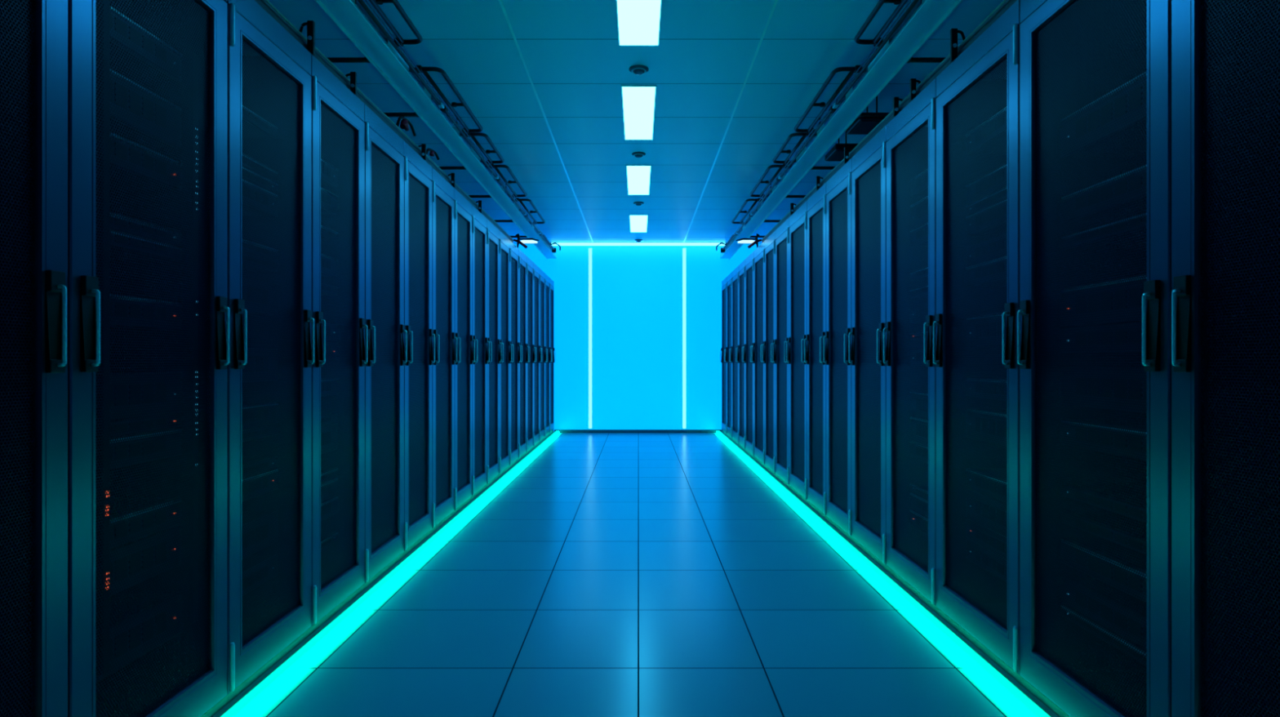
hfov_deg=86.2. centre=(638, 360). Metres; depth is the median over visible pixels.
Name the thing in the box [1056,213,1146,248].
server
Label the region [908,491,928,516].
server
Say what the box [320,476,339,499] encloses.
server
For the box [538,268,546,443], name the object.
tall cabinet
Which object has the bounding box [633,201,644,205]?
smoke detector
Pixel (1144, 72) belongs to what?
server
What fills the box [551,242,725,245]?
ceiling light strip
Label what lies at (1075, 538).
server
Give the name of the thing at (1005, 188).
server
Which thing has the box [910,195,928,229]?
server
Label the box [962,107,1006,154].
server
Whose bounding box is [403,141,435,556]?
tall cabinet
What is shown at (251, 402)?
server
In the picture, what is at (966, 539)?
server
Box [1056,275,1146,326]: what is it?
server
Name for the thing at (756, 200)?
loop
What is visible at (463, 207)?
tall cabinet
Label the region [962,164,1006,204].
server
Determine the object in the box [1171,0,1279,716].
tall cabinet
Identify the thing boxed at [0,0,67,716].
tall cabinet
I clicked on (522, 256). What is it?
tall cabinet
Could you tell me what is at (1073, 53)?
tall cabinet
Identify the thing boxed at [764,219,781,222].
support arm
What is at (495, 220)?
support arm
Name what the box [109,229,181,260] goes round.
server
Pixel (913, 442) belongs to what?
server
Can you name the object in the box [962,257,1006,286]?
server
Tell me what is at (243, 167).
server
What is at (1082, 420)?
server
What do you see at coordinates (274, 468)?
server
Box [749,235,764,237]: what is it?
support arm
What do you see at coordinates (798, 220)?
tall cabinet
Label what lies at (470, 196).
support arm
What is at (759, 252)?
tall cabinet
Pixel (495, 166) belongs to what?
loop
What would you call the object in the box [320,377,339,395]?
server
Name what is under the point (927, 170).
server
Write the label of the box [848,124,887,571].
tall cabinet
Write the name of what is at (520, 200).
loop
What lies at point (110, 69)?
server
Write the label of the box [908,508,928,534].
server
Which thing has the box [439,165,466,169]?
support arm
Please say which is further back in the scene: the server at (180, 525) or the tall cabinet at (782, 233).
the tall cabinet at (782, 233)
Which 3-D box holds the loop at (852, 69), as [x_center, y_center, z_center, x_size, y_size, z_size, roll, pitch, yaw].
[1.265,-1.771,4.695,0.166,0.042,1.154,0,0,0]
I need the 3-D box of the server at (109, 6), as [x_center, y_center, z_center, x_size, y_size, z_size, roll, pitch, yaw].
[-1.778,-0.972,2.014,0.573,0.089,0.529,0,0,0]
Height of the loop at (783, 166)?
0.042 m
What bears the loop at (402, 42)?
on the conduit at (441, 104)
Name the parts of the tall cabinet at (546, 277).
header panel, door, panel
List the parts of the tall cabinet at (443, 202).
handle, header panel, panel, upright bracket, plate, handle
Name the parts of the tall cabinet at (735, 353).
header panel, door, panel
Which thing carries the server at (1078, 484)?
in the tall cabinet at (1073, 53)
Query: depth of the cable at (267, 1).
3.61 m
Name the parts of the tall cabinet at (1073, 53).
handle, header panel, handle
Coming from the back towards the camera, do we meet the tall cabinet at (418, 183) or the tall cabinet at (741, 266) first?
the tall cabinet at (741, 266)
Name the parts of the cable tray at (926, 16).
plate, plate, plate, plate, plate, plate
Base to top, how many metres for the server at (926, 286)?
0.044 m
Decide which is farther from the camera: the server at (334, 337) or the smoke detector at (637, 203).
the smoke detector at (637, 203)
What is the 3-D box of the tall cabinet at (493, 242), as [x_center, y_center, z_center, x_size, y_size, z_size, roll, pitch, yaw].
[-1.887,-0.060,6.620,1.034,2.520,0.559,0,0,0]
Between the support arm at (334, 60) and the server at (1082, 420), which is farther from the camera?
the support arm at (334, 60)
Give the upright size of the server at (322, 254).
0.089 m
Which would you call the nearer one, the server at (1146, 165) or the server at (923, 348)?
the server at (1146, 165)
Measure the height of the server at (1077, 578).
0.089 m
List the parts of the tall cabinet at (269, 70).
handle, panel, header panel, panel, handle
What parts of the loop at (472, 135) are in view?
rail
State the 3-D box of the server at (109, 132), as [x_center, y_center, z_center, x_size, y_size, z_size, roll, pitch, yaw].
[-1.778,-0.610,2.014,0.573,0.089,0.529,0,0,0]
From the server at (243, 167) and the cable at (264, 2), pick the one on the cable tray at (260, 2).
the cable at (264, 2)
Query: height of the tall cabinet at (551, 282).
2.520 m
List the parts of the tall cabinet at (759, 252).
handle, header panel, panel, handle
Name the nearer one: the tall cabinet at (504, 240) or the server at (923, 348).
the server at (923, 348)
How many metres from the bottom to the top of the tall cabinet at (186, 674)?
2.520 m
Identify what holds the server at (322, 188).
in the tall cabinet at (338, 124)
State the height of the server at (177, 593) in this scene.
0.133 m
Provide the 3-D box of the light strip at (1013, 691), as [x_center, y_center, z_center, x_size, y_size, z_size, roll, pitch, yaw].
[1.343,1.179,6.110,0.082,0.041,10.520,0,0,0]
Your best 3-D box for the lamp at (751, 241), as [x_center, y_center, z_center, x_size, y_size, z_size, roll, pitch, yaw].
[1.317,-1.418,8.131,0.306,0.195,0.086,0,0,0]
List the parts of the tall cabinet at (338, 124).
upright bracket, plate, handle, header panel, panel, upright bracket, plate, handle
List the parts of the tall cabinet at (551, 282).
panel, header panel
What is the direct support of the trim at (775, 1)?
attached to the ceiling
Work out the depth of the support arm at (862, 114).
4.73 m
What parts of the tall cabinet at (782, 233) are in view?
handle, header panel, panel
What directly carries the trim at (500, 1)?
attached to the ceiling
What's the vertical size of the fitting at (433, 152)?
0.064 m
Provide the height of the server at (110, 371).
0.133 m
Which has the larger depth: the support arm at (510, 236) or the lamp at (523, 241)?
the support arm at (510, 236)
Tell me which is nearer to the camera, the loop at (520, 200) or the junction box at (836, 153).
the junction box at (836, 153)
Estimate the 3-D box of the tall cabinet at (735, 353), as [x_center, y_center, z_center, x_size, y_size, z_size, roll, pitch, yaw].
[1.868,-0.060,9.780,1.034,2.520,0.686,0,0,0]
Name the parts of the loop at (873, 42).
rail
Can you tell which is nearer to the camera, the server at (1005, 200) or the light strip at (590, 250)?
the server at (1005, 200)
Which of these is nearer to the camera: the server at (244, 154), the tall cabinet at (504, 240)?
the server at (244, 154)
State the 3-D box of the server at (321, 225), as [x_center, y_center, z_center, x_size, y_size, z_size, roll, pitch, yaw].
[-1.778,-0.623,3.224,0.573,0.044,0.445,0,0,0]
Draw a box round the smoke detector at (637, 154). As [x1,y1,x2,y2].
[631,151,645,157]
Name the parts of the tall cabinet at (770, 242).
handle, header panel, panel, handle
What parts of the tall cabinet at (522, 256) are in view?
panel, header panel, handle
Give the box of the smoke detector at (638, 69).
[629,64,648,75]
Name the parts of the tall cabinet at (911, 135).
handle, plate, upright bracket, panel, header panel, plate, upright bracket, handle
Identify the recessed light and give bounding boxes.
[616,0,662,45]
[621,85,656,139]
[626,164,651,195]
[629,214,648,231]
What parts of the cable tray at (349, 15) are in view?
plate, plate, plate, plate, plate, plate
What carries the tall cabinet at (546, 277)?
on the floor
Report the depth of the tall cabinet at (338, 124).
3.25 m
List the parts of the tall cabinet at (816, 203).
handle, panel, header panel, plate, upright bracket, handle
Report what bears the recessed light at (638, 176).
in the ceiling
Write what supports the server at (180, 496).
in the tall cabinet at (186, 674)
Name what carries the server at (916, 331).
in the tall cabinet at (911, 135)
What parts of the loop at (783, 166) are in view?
rail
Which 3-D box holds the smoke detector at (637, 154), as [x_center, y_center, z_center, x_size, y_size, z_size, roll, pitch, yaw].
[0.003,-1.929,6.430,0.132,0.033,0.132,0,0,0]
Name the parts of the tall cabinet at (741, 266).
handle, header panel, panel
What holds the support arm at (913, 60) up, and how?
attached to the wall
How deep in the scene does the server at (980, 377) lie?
2.94 m
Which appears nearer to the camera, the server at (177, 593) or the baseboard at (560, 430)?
the server at (177, 593)
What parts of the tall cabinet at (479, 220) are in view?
handle, upright bracket, header panel, panel, plate, handle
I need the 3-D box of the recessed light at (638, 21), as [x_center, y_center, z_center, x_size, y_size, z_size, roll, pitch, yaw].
[0.003,-1.941,3.575,0.246,0.008,1.260,0,0,0]
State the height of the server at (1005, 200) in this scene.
0.089 m
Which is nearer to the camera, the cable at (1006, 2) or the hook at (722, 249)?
the cable at (1006, 2)
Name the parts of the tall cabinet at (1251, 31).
handle, door, power strip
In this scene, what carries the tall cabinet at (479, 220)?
on the floor
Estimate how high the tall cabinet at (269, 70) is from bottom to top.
2.520 m
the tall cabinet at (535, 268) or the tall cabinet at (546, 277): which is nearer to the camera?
the tall cabinet at (535, 268)
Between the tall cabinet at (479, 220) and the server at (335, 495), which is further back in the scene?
the tall cabinet at (479, 220)
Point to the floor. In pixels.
(610, 574)
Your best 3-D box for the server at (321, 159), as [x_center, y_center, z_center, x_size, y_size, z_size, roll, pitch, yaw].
[-1.778,-0.919,3.224,0.573,0.089,0.445,0,0,0]
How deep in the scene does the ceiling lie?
4.89 m
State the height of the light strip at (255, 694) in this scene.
0.041 m
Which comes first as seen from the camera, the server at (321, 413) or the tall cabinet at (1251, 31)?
the tall cabinet at (1251, 31)
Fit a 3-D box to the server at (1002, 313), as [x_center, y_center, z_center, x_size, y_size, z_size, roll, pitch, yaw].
[1.758,-0.131,2.836,0.573,0.133,0.575,0,0,0]
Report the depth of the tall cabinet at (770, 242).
7.31 m
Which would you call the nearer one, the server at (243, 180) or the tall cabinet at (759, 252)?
the server at (243, 180)
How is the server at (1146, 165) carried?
in the tall cabinet at (1073, 53)
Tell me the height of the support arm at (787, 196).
0.255 m
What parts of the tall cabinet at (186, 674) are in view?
handle, power strip, power strip, handle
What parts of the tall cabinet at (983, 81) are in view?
handle, plate, upright bracket, panel, header panel, panel, handle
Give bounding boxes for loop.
[368,0,422,46]
[414,65,482,133]
[465,132,504,164]
[488,163,527,197]
[515,197,545,224]
[731,197,761,224]
[749,163,787,197]
[772,132,811,164]
[794,65,862,133]
[854,0,907,46]
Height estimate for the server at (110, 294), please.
0.089 m
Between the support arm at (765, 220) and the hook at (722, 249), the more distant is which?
the hook at (722, 249)
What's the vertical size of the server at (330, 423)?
0.133 m
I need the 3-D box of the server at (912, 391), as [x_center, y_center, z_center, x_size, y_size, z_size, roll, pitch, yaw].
[1.758,0.233,3.504,0.573,0.133,0.514,0,0,0]
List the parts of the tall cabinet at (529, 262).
panel, header panel, door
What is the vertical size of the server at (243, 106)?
0.044 m
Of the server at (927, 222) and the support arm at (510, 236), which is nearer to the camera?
the server at (927, 222)
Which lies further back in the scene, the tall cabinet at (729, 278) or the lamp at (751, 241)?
the tall cabinet at (729, 278)
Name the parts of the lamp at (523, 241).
stem, clamp handle, lamp shade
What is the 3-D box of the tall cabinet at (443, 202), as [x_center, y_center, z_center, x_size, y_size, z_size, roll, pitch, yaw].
[-1.887,-0.115,4.939,1.034,2.630,0.559,0,0,0]
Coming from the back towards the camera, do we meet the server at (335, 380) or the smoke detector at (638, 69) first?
the smoke detector at (638, 69)
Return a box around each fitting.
[395,115,416,136]
[426,148,439,159]
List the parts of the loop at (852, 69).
rail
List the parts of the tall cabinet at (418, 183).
handle, header panel, panel, upright bracket, plate, handle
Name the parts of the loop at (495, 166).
rail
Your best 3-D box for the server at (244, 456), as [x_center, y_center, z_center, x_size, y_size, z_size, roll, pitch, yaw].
[-1.778,0.423,2.640,0.573,0.044,0.476,0,0,0]
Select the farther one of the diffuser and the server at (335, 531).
the diffuser
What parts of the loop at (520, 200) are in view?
rail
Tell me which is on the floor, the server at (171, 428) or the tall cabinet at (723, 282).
the tall cabinet at (723, 282)
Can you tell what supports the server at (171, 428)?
in the tall cabinet at (186, 674)
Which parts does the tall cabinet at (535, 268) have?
header panel, panel, handle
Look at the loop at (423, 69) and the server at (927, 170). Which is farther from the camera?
the loop at (423, 69)
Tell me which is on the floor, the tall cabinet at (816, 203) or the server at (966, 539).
the tall cabinet at (816, 203)
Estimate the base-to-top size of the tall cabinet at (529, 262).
2.520 m
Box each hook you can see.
[542,234,560,252]
[715,234,734,252]
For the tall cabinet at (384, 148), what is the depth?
3.84 m
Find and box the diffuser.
[683,248,685,428]
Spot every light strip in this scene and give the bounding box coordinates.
[212,430,559,716]
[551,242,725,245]
[588,248,592,428]
[682,248,686,428]
[716,430,1058,716]
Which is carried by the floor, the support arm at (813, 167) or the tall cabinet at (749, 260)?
the tall cabinet at (749, 260)
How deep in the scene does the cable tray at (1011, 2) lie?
3.37 m
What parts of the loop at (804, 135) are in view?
rail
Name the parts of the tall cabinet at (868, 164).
handle, panel, header panel, handle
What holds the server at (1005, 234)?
in the tall cabinet at (983, 81)
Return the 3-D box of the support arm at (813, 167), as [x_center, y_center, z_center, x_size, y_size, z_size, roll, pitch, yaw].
[1.998,-1.820,6.050,0.963,0.255,0.040,0,0,0]
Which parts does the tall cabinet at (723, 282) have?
header panel, door, panel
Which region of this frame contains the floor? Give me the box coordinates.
[246,432,1024,716]
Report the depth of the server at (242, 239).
2.73 m
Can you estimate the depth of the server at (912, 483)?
3.65 m
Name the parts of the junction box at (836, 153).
lid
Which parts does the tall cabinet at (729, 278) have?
header panel, panel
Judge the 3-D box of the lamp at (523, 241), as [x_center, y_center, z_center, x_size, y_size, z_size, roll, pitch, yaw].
[-1.336,-1.418,8.131,0.306,0.195,0.086,0,0,0]
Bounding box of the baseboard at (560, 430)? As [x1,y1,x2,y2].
[554,429,721,432]
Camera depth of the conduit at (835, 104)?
4.49 m
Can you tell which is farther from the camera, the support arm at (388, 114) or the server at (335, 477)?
the support arm at (388, 114)
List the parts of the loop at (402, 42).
rail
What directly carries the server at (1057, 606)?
in the tall cabinet at (1073, 53)
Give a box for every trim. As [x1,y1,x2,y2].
[498,0,593,242]
[683,0,777,242]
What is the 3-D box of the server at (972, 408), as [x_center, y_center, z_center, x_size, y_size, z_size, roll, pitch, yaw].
[1.758,0.281,2.836,0.573,0.133,0.575,0,0,0]
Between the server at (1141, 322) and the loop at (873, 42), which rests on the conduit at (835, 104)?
the loop at (873, 42)
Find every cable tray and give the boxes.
[254,0,513,243]
[314,0,556,259]
[720,0,963,259]
[762,0,1017,242]
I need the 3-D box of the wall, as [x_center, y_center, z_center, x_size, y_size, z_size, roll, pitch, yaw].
[0.000,-0.372,11.450,4.960,3.345,0.100,0,0,0]
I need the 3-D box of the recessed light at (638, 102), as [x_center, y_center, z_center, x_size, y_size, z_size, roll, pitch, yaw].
[0.003,-1.941,5.413,0.246,0.008,1.164,0,0,0]
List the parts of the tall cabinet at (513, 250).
handle, header panel, panel, handle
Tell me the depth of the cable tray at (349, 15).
4.38 m
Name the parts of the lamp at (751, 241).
lamp shade, clamp handle, stem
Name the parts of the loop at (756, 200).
rail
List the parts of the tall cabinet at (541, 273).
header panel, door, panel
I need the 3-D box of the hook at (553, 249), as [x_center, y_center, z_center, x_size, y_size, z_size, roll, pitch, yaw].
[-1.270,-1.740,10.185,0.177,0.080,1.270,0,0,0]
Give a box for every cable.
[261,0,513,241]
[265,0,512,239]
[761,0,1010,241]
[762,0,1006,239]
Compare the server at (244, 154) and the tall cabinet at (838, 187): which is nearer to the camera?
the server at (244, 154)
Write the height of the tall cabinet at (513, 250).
2.520 m
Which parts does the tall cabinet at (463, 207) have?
handle, header panel, panel, handle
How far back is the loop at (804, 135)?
5.66 m
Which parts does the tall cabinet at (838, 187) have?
handle, header panel, panel, plate, handle, upright bracket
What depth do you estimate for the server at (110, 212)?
2.08 m
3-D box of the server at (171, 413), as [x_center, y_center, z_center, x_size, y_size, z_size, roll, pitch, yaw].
[-1.778,0.196,2.014,0.573,0.044,0.529,0,0,0]
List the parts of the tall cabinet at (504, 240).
header panel, panel, handle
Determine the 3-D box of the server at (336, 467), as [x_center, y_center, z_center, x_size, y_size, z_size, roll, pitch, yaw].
[-1.778,0.557,3.224,0.573,0.044,0.445,0,0,0]
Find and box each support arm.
[326,57,370,62]
[383,112,418,116]
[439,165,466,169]
[468,195,491,197]
[493,219,513,222]
[510,235,527,237]
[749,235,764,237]
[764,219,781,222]
[786,195,805,197]
[810,166,835,169]
[858,112,889,116]
[906,57,946,62]
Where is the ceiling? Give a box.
[268,0,1003,244]
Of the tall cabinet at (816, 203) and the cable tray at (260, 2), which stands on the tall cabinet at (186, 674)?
the cable tray at (260, 2)
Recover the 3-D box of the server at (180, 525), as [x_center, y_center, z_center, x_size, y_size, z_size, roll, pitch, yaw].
[-1.778,0.611,2.014,0.573,0.133,0.529,0,0,0]
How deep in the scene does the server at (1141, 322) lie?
2.17 m
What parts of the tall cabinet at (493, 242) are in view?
header panel, panel, handle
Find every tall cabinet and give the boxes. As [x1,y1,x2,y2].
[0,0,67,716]
[67,0,229,716]
[226,0,314,703]
[299,20,367,633]
[363,103,407,589]
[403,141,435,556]
[431,167,457,533]
[453,187,475,514]
[471,200,489,499]
[486,218,502,487]
[498,230,511,476]
[509,240,520,467]
[518,248,528,460]
[526,256,535,453]
[533,262,541,448]
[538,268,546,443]
[544,272,551,439]
[549,277,555,435]
[720,277,727,435]
[724,271,732,439]
[729,265,738,445]
[737,259,745,450]
[742,250,754,458]
[751,240,764,467]
[762,231,775,476]
[773,217,789,488]
[786,200,807,503]
[804,176,826,519]
[823,146,852,541]
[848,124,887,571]
[883,77,937,613]
[933,0,1020,683]
[1017,0,1171,716]
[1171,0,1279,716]
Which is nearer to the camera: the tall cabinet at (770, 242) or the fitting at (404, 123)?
the fitting at (404, 123)
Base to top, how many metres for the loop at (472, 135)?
0.042 m
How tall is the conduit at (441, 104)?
0.042 m
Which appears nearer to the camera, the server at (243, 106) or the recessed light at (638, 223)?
the server at (243, 106)
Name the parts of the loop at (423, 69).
rail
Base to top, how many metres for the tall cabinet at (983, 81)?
2.665 m
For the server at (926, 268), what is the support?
in the tall cabinet at (911, 135)
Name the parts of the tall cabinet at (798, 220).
handle, plate, upright bracket, header panel, panel, handle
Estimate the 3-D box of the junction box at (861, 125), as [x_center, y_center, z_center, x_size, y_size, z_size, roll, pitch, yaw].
[1.710,-1.809,4.920,0.340,0.270,0.320,0,0,0]
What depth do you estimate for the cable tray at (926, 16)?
4.38 m
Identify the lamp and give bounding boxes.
[513,233,538,248]
[736,233,761,248]
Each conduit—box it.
[357,0,551,248]
[724,0,919,248]
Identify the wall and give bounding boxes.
[514,244,760,431]
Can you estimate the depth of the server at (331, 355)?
3.39 m
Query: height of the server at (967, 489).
0.133 m
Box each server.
[95,592,186,682]
[109,5,181,80]
[109,69,181,147]
[109,132,181,190]
[109,212,181,244]
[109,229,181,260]
[109,293,181,329]
[109,371,181,418]
[109,413,181,435]
[109,427,181,468]
[109,496,181,548]
[109,524,181,595]
[242,106,281,138]
[242,154,281,182]
[242,167,281,194]
[242,179,281,216]
[242,239,281,259]
[242,402,281,428]
[242,456,281,476]
[242,467,281,500]
[320,159,339,186]
[320,187,339,214]
[320,225,337,241]
[320,253,338,276]
[320,323,339,341]
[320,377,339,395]
[320,413,339,423]
[320,422,338,453]
[320,466,338,479]
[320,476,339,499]
[320,495,339,519]
[320,530,339,548]
[321,341,339,359]
[908,222,928,246]
[908,267,928,279]
[908,285,928,297]
[908,331,928,340]
[908,348,924,365]
[908,391,928,417]
[908,416,928,444]
[908,441,928,462]
[908,483,928,497]
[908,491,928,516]
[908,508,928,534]
[910,169,928,196]
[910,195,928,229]
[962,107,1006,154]
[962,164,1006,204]
[962,188,1006,215]
[962,200,1006,235]
[962,234,1006,266]
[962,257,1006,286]
[962,312,1006,346]
[962,377,1006,399]
[962,408,1006,445]
[962,467,1006,502]
[962,488,1006,535]
[962,518,1006,557]
[962,538,1006,580]
[1056,71,1146,156]
[1056,164,1146,222]
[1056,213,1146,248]
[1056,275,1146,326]
[1056,321,1142,352]
[1056,419,1146,460]
[1056,484,1146,521]
[1056,537,1146,601]
[1056,577,1146,648]
[1056,605,1146,665]
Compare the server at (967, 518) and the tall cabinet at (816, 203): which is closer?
the server at (967, 518)
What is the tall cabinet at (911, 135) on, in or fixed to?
on the floor
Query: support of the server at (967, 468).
in the tall cabinet at (983, 81)
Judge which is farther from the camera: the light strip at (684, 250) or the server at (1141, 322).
the light strip at (684, 250)
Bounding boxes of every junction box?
[825,133,857,160]
[845,95,884,134]
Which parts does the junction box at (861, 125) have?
lid, hanger rod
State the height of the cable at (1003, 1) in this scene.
0.014 m
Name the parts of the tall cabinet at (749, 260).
handle, door, header panel, panel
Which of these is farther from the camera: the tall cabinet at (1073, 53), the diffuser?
the diffuser
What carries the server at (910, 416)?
in the tall cabinet at (911, 135)
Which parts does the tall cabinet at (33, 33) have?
panel, door, handle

